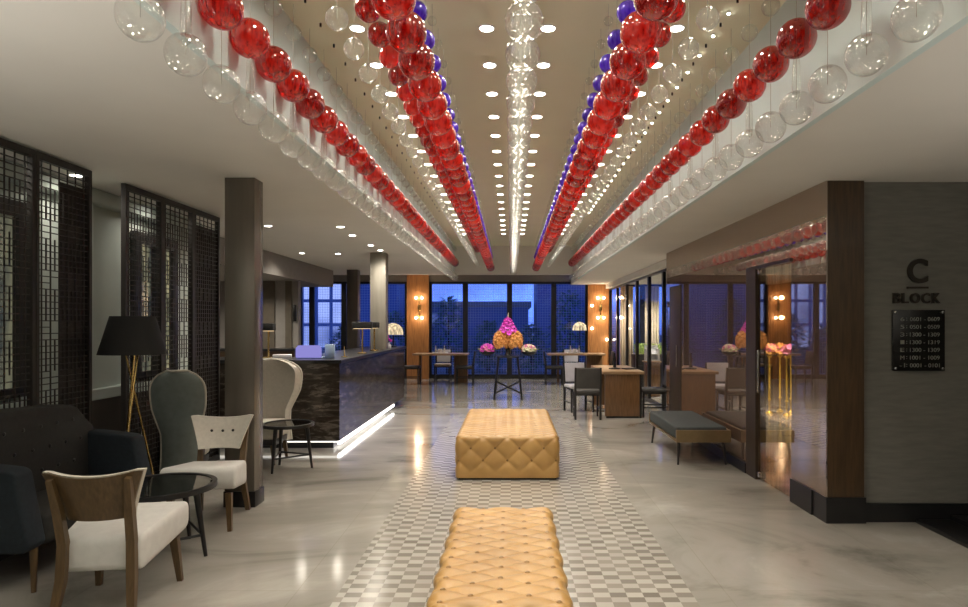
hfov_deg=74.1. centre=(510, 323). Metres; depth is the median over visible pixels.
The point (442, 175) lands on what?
pendant
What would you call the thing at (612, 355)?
dining chair
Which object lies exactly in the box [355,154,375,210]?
pendant
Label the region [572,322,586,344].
table lamp
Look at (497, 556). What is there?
tufted ottoman
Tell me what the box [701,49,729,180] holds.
pendant
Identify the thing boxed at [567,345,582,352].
tray
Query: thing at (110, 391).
trim
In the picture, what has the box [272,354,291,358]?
paper stack
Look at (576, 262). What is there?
pendant
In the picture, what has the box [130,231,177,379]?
window
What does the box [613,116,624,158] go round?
pendant
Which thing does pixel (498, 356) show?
table
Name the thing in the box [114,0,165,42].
pendant
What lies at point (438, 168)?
pendant
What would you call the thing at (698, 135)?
pendant
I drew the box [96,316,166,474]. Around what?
floor lamp
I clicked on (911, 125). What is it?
ceiling
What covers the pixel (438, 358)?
dining chair
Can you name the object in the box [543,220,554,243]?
pendant
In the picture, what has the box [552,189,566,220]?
pendant
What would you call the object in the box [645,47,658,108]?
pendant
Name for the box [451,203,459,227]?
pendant
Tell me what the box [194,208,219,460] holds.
lattice screen
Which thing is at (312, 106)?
pendant
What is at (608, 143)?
pendant
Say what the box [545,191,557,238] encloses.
pendant
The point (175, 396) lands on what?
wingback chair
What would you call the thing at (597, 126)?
pendant
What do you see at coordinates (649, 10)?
pendant
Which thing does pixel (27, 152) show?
lattice screen
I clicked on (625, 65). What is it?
pendant
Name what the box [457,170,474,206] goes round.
pendant
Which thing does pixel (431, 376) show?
window
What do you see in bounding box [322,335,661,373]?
ground
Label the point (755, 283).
trim
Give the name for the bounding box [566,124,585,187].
pendant
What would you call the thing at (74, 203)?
lattice screen
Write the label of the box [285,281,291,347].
trim
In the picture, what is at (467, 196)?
pendant
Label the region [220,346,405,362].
countertop
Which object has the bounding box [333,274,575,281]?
wall
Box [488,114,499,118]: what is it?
recessed light
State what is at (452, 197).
pendant
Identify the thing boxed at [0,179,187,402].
wall
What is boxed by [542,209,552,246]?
pendant
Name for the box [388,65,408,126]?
pendant
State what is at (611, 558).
tiles
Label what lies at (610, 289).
window
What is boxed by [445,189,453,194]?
pendant
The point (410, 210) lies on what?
pendant
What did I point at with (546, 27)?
recessed light
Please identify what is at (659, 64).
recessed light
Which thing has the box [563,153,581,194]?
pendant
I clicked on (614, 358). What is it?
ornament
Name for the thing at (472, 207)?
pendant
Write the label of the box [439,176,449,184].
pendant
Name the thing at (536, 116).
recessed light
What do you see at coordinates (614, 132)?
pendant
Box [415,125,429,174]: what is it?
pendant
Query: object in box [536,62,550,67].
recessed light
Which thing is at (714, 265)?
wall
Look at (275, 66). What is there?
pendant
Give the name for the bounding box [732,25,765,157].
pendant
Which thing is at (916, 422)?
wall
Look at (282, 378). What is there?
wingback chair
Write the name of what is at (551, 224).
pendant
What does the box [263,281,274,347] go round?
trim
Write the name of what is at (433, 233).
pendant
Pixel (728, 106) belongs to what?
pendant
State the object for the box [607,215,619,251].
pendant
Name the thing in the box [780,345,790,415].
stand
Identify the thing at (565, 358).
dining chair
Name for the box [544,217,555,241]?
pendant
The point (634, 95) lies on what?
pendant
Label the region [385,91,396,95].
recessed light
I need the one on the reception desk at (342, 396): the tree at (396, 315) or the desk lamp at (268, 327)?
the desk lamp at (268, 327)
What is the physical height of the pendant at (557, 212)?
0.680 m
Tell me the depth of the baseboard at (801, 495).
5.20 m
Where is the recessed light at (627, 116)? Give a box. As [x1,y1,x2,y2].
[624,114,632,118]
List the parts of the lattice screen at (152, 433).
gauze panel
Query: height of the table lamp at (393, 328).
0.450 m
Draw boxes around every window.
[0,197,26,399]
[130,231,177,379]
[301,287,311,344]
[312,282,343,349]
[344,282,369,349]
[388,282,406,378]
[429,282,464,378]
[465,282,509,378]
[510,282,553,378]
[554,282,587,378]
[609,286,615,361]
[611,285,642,364]
[616,283,625,364]
[626,279,635,367]
[636,275,647,400]
[643,285,661,344]
[648,270,661,408]
[662,268,665,410]
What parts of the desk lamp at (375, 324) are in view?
stem, lamp shade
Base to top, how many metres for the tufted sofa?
0.970 m
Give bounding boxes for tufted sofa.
[0,404,150,592]
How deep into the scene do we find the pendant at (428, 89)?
3.40 m
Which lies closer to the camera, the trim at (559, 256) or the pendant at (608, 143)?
the pendant at (608, 143)
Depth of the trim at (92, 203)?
5.60 m
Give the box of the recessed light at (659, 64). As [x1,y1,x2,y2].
[652,62,662,67]
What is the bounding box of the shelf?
[481,355,534,355]
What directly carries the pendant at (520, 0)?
hanging from the ceiling at (581, 25)
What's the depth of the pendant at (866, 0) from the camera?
2.52 m
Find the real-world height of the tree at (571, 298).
2.609 m
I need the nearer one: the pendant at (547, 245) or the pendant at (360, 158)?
the pendant at (360, 158)
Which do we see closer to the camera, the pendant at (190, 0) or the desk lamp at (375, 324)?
the pendant at (190, 0)
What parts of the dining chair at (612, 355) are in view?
backrest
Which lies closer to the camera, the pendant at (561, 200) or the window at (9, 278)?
the window at (9, 278)
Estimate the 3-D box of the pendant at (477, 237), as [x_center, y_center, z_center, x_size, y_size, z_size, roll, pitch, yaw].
[-0.463,-1.540,9.030,0.180,0.680,0.180,0,0,0]
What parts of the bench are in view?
leg, rail, leg, panel, leg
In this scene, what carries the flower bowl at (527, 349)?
on the table at (498, 356)
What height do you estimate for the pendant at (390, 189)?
0.901 m
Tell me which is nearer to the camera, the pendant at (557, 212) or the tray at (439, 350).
the pendant at (557, 212)
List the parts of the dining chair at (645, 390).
leg, seat, leg, backrest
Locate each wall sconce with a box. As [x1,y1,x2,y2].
[415,297,422,318]
[597,297,604,318]
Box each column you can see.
[223,178,263,506]
[347,270,359,348]
[370,252,387,349]
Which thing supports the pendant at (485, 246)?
hanging from the ceiling at (581, 25)
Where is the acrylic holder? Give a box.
[325,344,334,357]
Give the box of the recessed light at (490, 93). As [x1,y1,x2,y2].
[486,91,497,95]
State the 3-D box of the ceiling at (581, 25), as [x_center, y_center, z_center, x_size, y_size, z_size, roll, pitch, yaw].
[0.120,-1.930,7.100,2.960,0.100,16.600,0,0,0]
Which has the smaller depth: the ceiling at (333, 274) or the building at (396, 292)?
the ceiling at (333, 274)
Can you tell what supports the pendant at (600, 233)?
hanging from the ceiling at (581, 25)
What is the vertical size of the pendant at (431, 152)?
0.580 m
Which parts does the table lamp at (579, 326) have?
lamp shade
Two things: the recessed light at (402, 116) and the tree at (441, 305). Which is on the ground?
the tree at (441, 305)
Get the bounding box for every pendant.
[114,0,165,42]
[163,0,207,69]
[198,0,243,102]
[230,17,269,123]
[255,0,291,139]
[277,29,309,156]
[295,48,324,170]
[310,79,337,162]
[324,67,349,190]
[337,107,358,188]
[346,119,367,204]
[355,0,379,83]
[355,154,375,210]
[363,134,382,218]
[368,21,388,98]
[371,0,415,21]
[371,147,388,222]
[378,179,394,222]
[379,45,398,68]
[384,149,399,232]
[386,12,426,53]
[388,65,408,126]
[389,170,404,207]
[394,163,409,236]
[396,82,413,136]
[398,0,434,80]
[399,179,413,216]
[403,98,418,157]
[403,207,416,243]
[407,211,420,244]
[408,29,441,101]
[410,113,424,163]
[411,215,423,236]
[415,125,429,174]
[415,220,426,243]
[417,54,446,119]
[418,203,429,237]
[420,136,433,147]
[421,213,431,236]
[424,44,451,135]
[425,145,436,181]
[425,229,434,259]
[426,214,436,256]
[429,155,440,195]
[429,210,438,259]
[430,49,456,148]
[431,238,440,263]
[433,163,443,193]
[434,240,442,248]
[435,80,459,160]
[435,242,444,265]
[436,170,446,178]
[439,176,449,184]
[440,98,462,170]
[441,248,449,267]
[442,183,451,189]
[443,225,443,267]
[444,133,465,179]
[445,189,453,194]
[447,194,455,199]
[448,144,467,187]
[449,198,457,224]
[450,238,456,277]
[451,153,470,194]
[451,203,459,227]
[454,131,472,200]
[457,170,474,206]
[457,214,464,238]
[460,177,475,211]
[462,163,477,216]
[464,190,478,220]
[466,175,479,224]
[467,175,480,228]
[469,205,482,232]
[471,209,483,235]
[472,214,484,238]
[473,217,484,241]
[474,221,485,243]
[476,224,486,246]
[477,227,487,248]
[480,217,489,254]
[505,0,539,73]
[505,0,543,41]
[506,0,534,112]
[506,0,536,97]
[507,49,529,160]
[508,83,527,180]
[508,121,522,203]
[511,163,521,228]
[511,232,513,265]
[514,195,516,241]
[540,230,549,250]
[541,227,551,248]
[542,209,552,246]
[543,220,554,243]
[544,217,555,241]
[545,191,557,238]
[546,209,558,235]
[548,181,560,232]
[549,200,562,228]
[551,179,564,224]
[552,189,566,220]
[554,183,569,216]
[556,177,572,211]
[558,170,575,206]
[560,162,578,200]
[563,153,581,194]
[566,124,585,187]
[569,133,590,179]
[572,236,579,273]
[573,121,595,170]
[577,82,600,160]
[578,184,587,214]
[581,49,607,148]
[584,172,594,205]
[584,178,591,208]
[584,231,592,265]
[586,240,595,263]
[587,46,614,135]
[588,238,596,246]
[590,164,598,171]
[590,222,599,264]
[592,232,602,262]
[593,4,623,119]
[593,157,602,196]
[595,229,605,258]
[598,148,607,188]
[598,226,608,236]
[599,138,612,179]
[600,29,633,101]
[600,223,611,251]
[604,219,615,254]
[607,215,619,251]
[608,128,617,138]
[609,0,645,80]
[610,181,623,244]
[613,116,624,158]
[614,207,627,242]
[616,101,631,154]
[618,179,632,240]
[620,11,660,53]
[623,197,637,234]
[624,86,639,143]
[628,191,643,226]
[631,68,648,130]
[633,0,678,21]
[633,149,649,227]
[638,179,655,228]
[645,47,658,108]
[645,131,663,217]
[652,144,671,218]
[655,21,670,88]
[659,110,680,211]
[663,0,685,73]
[668,112,690,205]
[678,0,697,59]
[678,105,701,198]
[689,84,714,187]
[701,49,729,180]
[716,88,746,170]
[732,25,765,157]
[752,0,789,139]
[776,0,817,123]
[804,0,851,102]
[844,0,889,75]
[890,0,943,42]
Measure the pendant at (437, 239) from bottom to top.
0.901 m
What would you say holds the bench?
on the floor
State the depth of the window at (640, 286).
17.52 m
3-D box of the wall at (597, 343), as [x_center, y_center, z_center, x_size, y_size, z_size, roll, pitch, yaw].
[2.400,0.200,17.520,0.600,2.600,0.160,0,0,0]
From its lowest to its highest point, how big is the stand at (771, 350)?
1.186 m
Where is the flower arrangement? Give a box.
[493,313,522,354]
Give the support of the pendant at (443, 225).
hanging from the ceiling at (581, 25)
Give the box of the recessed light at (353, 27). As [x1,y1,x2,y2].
[349,24,365,31]
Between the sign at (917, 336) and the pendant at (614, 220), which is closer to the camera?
the sign at (917, 336)
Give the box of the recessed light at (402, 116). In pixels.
[399,114,408,118]
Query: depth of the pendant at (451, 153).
4.64 m
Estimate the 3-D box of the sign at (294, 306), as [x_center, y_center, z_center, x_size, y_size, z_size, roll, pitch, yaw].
[-4.170,-0.210,12.350,0.060,0.320,0.020,0,0,0]
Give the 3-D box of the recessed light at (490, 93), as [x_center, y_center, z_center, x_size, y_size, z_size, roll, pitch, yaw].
[-0.155,-1.876,5.216,0.104,0.008,0.104,0,0,0]
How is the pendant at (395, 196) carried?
hanging from the ceiling at (581, 25)
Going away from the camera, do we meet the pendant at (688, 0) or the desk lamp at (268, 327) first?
the pendant at (688, 0)
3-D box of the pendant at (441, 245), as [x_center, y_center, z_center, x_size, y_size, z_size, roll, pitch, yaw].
[-1.280,-1.429,11.200,0.186,0.903,0.186,0,0,39]
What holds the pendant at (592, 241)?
hanging from the ceiling at (581, 25)
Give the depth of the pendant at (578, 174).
5.26 m
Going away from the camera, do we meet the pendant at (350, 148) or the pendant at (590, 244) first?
the pendant at (350, 148)
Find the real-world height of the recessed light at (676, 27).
0.008 m
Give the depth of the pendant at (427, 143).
5.88 m
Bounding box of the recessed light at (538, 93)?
[533,91,545,95]
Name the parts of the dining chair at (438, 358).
seat, backrest, leg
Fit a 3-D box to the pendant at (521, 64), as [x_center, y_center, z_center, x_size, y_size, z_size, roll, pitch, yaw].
[0.052,-1.496,3.140,0.154,0.768,0.154,0,0,0]
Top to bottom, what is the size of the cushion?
0.134 m
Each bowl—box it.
[478,343,496,354]
[520,344,537,354]
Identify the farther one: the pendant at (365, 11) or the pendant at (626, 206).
the pendant at (626, 206)
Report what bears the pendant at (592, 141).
hanging from the ceiling at (581, 25)
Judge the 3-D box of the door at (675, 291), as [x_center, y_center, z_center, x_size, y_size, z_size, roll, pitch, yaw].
[2.375,0.470,9.260,0.090,2.040,0.620,0,0,0]
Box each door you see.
[670,285,680,410]
[757,269,761,476]
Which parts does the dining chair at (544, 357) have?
leg, seat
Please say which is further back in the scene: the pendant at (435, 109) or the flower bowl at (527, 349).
the flower bowl at (527, 349)
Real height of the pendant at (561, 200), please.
0.680 m
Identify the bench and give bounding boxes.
[649,411,730,464]
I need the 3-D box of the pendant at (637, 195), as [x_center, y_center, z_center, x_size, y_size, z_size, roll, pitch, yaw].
[1.400,-1.429,6.860,0.188,0.901,0.188,0,0,0]
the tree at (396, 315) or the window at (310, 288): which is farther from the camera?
the tree at (396, 315)
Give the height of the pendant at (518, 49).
0.768 m
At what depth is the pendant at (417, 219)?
8.36 m
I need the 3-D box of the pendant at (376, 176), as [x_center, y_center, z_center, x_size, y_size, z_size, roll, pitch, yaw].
[-1.280,-1.429,5.930,0.186,0.903,0.186,0,0,19]
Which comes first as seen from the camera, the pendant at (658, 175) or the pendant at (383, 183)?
the pendant at (658, 175)
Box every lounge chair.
[42,468,188,606]
[159,414,253,531]
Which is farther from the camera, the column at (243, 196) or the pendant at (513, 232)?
the pendant at (513, 232)
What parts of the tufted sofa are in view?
arm, leg, backrest, seat, arm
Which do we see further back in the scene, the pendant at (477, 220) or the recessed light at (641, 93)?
the pendant at (477, 220)
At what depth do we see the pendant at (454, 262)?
13.99 m
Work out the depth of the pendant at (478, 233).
8.68 m
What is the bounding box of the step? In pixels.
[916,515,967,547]
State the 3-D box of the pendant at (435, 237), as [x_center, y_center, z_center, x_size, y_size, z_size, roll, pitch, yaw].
[-1.280,-1.429,10.270,0.188,0.901,0.188,0,0,0]
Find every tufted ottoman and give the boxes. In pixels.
[426,507,572,606]
[455,409,559,479]
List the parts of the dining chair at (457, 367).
seat, leg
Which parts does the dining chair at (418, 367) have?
seat, leg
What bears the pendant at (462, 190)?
hanging from the ceiling at (581, 25)
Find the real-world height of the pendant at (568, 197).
0.680 m
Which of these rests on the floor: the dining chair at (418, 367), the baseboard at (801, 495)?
the dining chair at (418, 367)
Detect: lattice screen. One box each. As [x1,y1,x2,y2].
[0,138,35,560]
[36,151,91,423]
[121,183,162,474]
[163,197,193,371]
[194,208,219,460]
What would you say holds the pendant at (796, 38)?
hanging from the ceiling at (581, 25)
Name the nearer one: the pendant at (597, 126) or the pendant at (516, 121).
the pendant at (597, 126)
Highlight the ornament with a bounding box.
[609,352,620,368]
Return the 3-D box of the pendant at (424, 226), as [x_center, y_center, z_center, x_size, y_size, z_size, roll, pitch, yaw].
[-1.280,-1.429,9.030,0.187,0.901,0.187,0,0,0]
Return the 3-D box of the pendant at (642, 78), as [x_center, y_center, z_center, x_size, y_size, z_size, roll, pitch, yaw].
[0.870,-1.589,4.380,0.144,0.581,0.144,0,0,0]
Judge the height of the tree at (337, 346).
1.516 m
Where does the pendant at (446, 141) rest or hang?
hanging from the ceiling at (581, 25)
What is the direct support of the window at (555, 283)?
in the wall at (336, 278)
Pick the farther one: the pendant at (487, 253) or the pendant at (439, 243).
the pendant at (487, 253)
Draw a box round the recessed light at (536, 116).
[531,114,542,118]
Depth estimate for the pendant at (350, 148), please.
4.95 m
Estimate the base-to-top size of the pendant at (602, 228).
0.901 m
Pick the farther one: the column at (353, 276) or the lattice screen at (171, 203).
the column at (353, 276)
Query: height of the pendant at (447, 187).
0.580 m
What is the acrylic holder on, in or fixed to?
on the reception desk at (342, 396)
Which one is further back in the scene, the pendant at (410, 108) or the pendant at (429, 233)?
the pendant at (429, 233)
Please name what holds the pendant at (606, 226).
hanging from the ceiling at (581, 25)
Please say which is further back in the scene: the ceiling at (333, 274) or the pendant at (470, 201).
the ceiling at (333, 274)
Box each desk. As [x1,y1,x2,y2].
[220,346,405,447]
[591,365,643,417]
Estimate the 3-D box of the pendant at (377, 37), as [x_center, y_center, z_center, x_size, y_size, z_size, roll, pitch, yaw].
[-0.770,-1.590,3.760,0.141,0.580,0.141,0,0,0]
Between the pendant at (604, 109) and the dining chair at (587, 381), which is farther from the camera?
the dining chair at (587, 381)
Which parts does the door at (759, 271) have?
handle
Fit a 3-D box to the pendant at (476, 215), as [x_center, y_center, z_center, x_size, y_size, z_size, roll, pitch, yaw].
[-0.463,-1.540,7.480,0.180,0.680,0.180,0,0,0]
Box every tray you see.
[432,345,447,352]
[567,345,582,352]
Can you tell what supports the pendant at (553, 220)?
hanging from the ceiling at (581, 25)
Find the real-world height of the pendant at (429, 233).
0.901 m
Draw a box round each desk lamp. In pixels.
[263,323,275,357]
[352,322,372,353]
[370,322,379,350]
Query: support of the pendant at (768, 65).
hanging from the ceiling at (581, 25)
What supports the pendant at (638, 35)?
hanging from the ceiling at (581, 25)
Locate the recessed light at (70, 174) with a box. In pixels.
[68,173,81,176]
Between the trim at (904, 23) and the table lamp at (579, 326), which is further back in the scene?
the table lamp at (579, 326)
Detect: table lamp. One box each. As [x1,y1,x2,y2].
[388,323,402,346]
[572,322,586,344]
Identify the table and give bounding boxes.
[138,472,217,556]
[263,419,313,473]
[412,353,468,382]
[481,355,534,399]
[546,353,605,381]
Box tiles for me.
[330,414,700,606]
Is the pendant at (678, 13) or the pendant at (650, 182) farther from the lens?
the pendant at (650, 182)
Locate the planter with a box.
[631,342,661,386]
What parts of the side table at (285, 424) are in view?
leg, leg, leg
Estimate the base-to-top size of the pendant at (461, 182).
0.680 m
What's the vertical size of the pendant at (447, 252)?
0.903 m
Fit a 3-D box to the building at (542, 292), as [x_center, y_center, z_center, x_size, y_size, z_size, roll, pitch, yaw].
[3.650,-6.650,45.000,4.300,16.400,6.400,0,0,0]
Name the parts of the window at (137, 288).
pane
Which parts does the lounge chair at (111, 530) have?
leg, backrest, leg, seat, leg, leg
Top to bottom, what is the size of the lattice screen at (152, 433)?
2.680 m
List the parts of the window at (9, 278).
pane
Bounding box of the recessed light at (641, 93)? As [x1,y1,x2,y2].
[639,91,645,95]
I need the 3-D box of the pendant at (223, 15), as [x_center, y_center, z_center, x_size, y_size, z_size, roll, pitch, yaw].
[-1.280,-1.429,2.830,0.188,0.901,0.188,0,0,0]
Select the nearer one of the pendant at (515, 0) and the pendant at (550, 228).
the pendant at (515, 0)
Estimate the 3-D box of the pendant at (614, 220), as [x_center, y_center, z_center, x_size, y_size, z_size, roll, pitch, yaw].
[1.400,-1.429,8.410,0.186,0.903,0.186,0,0,-37]
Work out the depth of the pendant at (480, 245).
9.92 m
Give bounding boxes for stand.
[766,343,776,413]
[775,342,784,411]
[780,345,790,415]
[785,344,790,413]
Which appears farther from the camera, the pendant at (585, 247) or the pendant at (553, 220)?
the pendant at (585, 247)
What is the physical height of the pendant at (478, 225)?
0.680 m
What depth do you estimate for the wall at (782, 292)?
16.97 m
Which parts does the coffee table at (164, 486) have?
leg, leg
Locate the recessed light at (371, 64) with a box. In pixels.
[369,62,383,67]
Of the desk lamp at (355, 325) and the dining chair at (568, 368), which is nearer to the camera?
the desk lamp at (355, 325)
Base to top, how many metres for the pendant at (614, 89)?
0.680 m
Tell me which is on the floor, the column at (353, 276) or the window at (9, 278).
the column at (353, 276)
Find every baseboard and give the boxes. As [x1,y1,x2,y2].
[92,391,147,430]
[698,443,745,472]
[790,478,812,514]
[813,490,967,523]
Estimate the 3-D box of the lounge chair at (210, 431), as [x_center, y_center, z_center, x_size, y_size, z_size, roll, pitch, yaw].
[-2.281,1.117,4.892,0.529,0.776,0.625,0,0,-6]
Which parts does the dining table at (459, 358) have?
leg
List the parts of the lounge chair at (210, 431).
leg, seat, leg, leg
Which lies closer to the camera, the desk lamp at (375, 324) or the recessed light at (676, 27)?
the recessed light at (676, 27)
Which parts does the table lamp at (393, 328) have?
lamp shade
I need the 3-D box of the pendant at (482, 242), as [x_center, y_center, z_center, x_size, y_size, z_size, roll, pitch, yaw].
[-0.463,-1.540,9.650,0.180,0.680,0.180,0,0,0]
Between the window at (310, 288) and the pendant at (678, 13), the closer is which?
the pendant at (678, 13)
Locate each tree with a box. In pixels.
[324,326,363,350]
[366,310,404,360]
[432,295,471,373]
[468,320,505,370]
[512,323,550,371]
[544,289,584,364]
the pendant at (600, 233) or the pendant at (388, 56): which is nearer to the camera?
the pendant at (388, 56)
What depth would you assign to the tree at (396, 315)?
19.36 m
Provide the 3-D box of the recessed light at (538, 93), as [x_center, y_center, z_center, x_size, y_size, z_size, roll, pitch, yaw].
[0.235,-1.876,5.216,0.104,0.008,0.104,0,0,0]
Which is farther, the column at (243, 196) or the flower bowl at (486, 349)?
the flower bowl at (486, 349)
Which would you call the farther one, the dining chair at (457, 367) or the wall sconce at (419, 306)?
the wall sconce at (419, 306)
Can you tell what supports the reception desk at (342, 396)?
on the floor
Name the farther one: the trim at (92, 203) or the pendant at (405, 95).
the trim at (92, 203)
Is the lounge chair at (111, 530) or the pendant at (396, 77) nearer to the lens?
the lounge chair at (111, 530)
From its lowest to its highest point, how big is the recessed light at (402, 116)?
0.008 m
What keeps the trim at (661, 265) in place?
attached to the wall at (597, 343)
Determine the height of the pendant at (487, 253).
0.680 m
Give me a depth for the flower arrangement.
12.76 m
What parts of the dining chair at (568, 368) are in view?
leg, seat, leg, backrest, leg, leg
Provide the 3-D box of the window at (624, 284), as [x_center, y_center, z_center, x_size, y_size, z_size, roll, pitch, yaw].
[2.700,0.270,15.550,0.060,2.460,1.300,0,0,0]
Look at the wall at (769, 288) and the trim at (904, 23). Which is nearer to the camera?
the trim at (904, 23)
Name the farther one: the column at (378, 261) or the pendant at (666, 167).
the column at (378, 261)
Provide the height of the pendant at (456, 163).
0.680 m
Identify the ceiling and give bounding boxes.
[0,0,451,273]
[277,0,785,245]
[333,274,571,274]
[570,23,967,284]
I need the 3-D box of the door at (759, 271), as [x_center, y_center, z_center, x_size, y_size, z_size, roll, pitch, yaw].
[2.370,0.475,5.800,0.063,2.010,0.740,0,0,0]
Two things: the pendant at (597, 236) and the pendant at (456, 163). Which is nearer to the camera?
the pendant at (456, 163)
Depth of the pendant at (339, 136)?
4.64 m
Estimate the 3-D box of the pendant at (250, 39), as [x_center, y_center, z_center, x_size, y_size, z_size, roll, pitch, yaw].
[-1.280,-1.429,3.140,0.186,0.903,0.186,0,0,-3]
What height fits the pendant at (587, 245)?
0.903 m
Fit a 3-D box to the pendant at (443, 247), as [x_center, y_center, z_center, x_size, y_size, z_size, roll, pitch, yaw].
[-1.280,-1.429,11.510,0.188,0.901,0.188,0,0,0]
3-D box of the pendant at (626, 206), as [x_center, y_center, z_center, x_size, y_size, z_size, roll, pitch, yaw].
[1.400,-1.429,7.480,0.186,0.903,0.186,0,0,-45]
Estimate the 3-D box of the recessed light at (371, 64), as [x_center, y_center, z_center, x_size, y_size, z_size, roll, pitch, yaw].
[-0.975,-1.876,4.638,0.104,0.008,0.104,0,0,0]
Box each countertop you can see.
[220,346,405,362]
[220,348,295,356]
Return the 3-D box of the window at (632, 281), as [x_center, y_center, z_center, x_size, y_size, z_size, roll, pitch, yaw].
[2.700,0.270,14.300,0.060,2.460,1.200,0,0,0]
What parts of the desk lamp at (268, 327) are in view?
stem, lamp shade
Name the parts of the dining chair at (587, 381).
leg, seat, backrest, leg, leg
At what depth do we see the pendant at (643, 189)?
6.50 m
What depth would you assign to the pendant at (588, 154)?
4.64 m
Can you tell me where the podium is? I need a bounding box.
[642,345,661,395]
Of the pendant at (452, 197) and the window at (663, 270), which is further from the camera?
the window at (663, 270)
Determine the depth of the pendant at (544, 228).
10.24 m
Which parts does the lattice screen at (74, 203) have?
gauze panel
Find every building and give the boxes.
[303,284,340,348]
[360,284,404,346]
[432,301,530,346]
[534,284,584,347]
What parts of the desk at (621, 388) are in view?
panel, panel, edge frame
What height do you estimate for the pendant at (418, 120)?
0.580 m
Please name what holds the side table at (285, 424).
on the floor
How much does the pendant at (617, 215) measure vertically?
0.901 m
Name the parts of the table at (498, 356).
leg, leg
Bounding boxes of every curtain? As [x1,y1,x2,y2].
[620,286,632,366]
[645,286,658,344]
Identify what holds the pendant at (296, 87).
hanging from the ceiling at (581, 25)
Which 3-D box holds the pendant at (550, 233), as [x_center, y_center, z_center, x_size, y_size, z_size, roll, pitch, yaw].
[0.572,-1.540,8.720,0.180,0.680,0.180,0,0,0]
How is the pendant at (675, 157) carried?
hanging from the ceiling at (581, 25)
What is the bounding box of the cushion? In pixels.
[650,411,726,437]
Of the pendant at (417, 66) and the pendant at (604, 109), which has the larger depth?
the pendant at (604, 109)
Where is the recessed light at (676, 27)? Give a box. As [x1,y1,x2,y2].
[670,24,684,31]
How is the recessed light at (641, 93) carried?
in the ceiling at (581, 25)
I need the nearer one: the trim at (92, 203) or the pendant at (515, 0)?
the pendant at (515, 0)
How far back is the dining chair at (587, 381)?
9.98 m
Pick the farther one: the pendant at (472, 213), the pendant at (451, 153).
the pendant at (472, 213)
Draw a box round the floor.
[0,379,967,606]
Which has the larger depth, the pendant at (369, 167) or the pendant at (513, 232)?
the pendant at (513, 232)
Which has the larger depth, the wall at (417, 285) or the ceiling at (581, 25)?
the wall at (417, 285)
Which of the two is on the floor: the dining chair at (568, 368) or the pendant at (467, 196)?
the dining chair at (568, 368)
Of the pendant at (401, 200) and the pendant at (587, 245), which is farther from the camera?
the pendant at (587, 245)
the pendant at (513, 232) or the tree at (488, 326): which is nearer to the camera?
the pendant at (513, 232)
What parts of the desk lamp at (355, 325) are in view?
stem, lamp shade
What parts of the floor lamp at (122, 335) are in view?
leg, lamp shade, leg, leg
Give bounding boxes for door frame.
[755,258,790,268]
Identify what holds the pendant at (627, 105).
hanging from the ceiling at (581, 25)
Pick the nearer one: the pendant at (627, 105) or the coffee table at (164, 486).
the coffee table at (164, 486)
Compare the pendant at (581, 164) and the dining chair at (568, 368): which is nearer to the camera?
the pendant at (581, 164)
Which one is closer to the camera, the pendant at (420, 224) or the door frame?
the door frame
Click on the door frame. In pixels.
(788, 260)
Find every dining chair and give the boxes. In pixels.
[404,361,420,384]
[434,349,451,381]
[455,351,475,384]
[543,351,562,384]
[563,349,578,362]
[563,362,593,412]
[573,367,601,419]
[609,351,614,364]
[642,365,665,417]
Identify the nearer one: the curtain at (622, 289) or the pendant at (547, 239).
the pendant at (547, 239)
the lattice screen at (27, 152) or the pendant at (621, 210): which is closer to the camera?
the lattice screen at (27, 152)
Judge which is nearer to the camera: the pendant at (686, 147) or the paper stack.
the pendant at (686, 147)
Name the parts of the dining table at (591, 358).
leg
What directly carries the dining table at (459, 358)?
on the floor
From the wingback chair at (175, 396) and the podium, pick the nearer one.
the wingback chair at (175, 396)
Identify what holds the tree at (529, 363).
on the ground
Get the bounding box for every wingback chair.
[149,369,209,470]
[263,358,302,464]
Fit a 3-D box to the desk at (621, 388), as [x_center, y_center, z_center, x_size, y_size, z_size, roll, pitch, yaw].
[1.790,1.127,10.930,0.660,0.745,1.540,0,0,0]
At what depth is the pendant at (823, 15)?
2.78 m
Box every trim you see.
[0,158,201,231]
[0,380,150,408]
[92,203,92,389]
[134,0,453,273]
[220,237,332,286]
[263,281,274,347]
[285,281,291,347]
[454,246,575,273]
[577,0,967,278]
[606,259,665,288]
[746,266,765,478]
[827,181,863,496]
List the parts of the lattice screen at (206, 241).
gauze panel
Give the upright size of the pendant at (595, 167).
0.580 m
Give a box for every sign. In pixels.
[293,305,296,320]
[891,310,944,370]
[892,259,939,302]
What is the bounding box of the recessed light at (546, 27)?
[540,24,555,31]
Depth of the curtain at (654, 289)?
17.29 m
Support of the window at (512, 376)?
in the wall at (336, 278)
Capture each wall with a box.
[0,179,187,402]
[220,281,300,347]
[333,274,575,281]
[407,275,428,378]
[588,284,608,364]
[666,181,826,496]
[766,285,773,378]
[774,282,790,381]
[864,182,967,502]
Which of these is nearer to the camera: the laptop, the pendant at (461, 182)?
the pendant at (461, 182)
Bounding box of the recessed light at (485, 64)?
[482,62,496,67]
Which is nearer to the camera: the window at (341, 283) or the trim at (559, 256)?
the trim at (559, 256)
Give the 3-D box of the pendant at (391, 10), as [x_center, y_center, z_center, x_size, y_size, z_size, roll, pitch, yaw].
[-0.463,-1.540,2.520,0.180,0.680,0.180,0,0,0]
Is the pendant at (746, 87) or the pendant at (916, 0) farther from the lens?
the pendant at (746, 87)
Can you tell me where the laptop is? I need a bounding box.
[296,345,324,357]
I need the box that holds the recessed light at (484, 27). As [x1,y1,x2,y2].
[478,24,494,31]

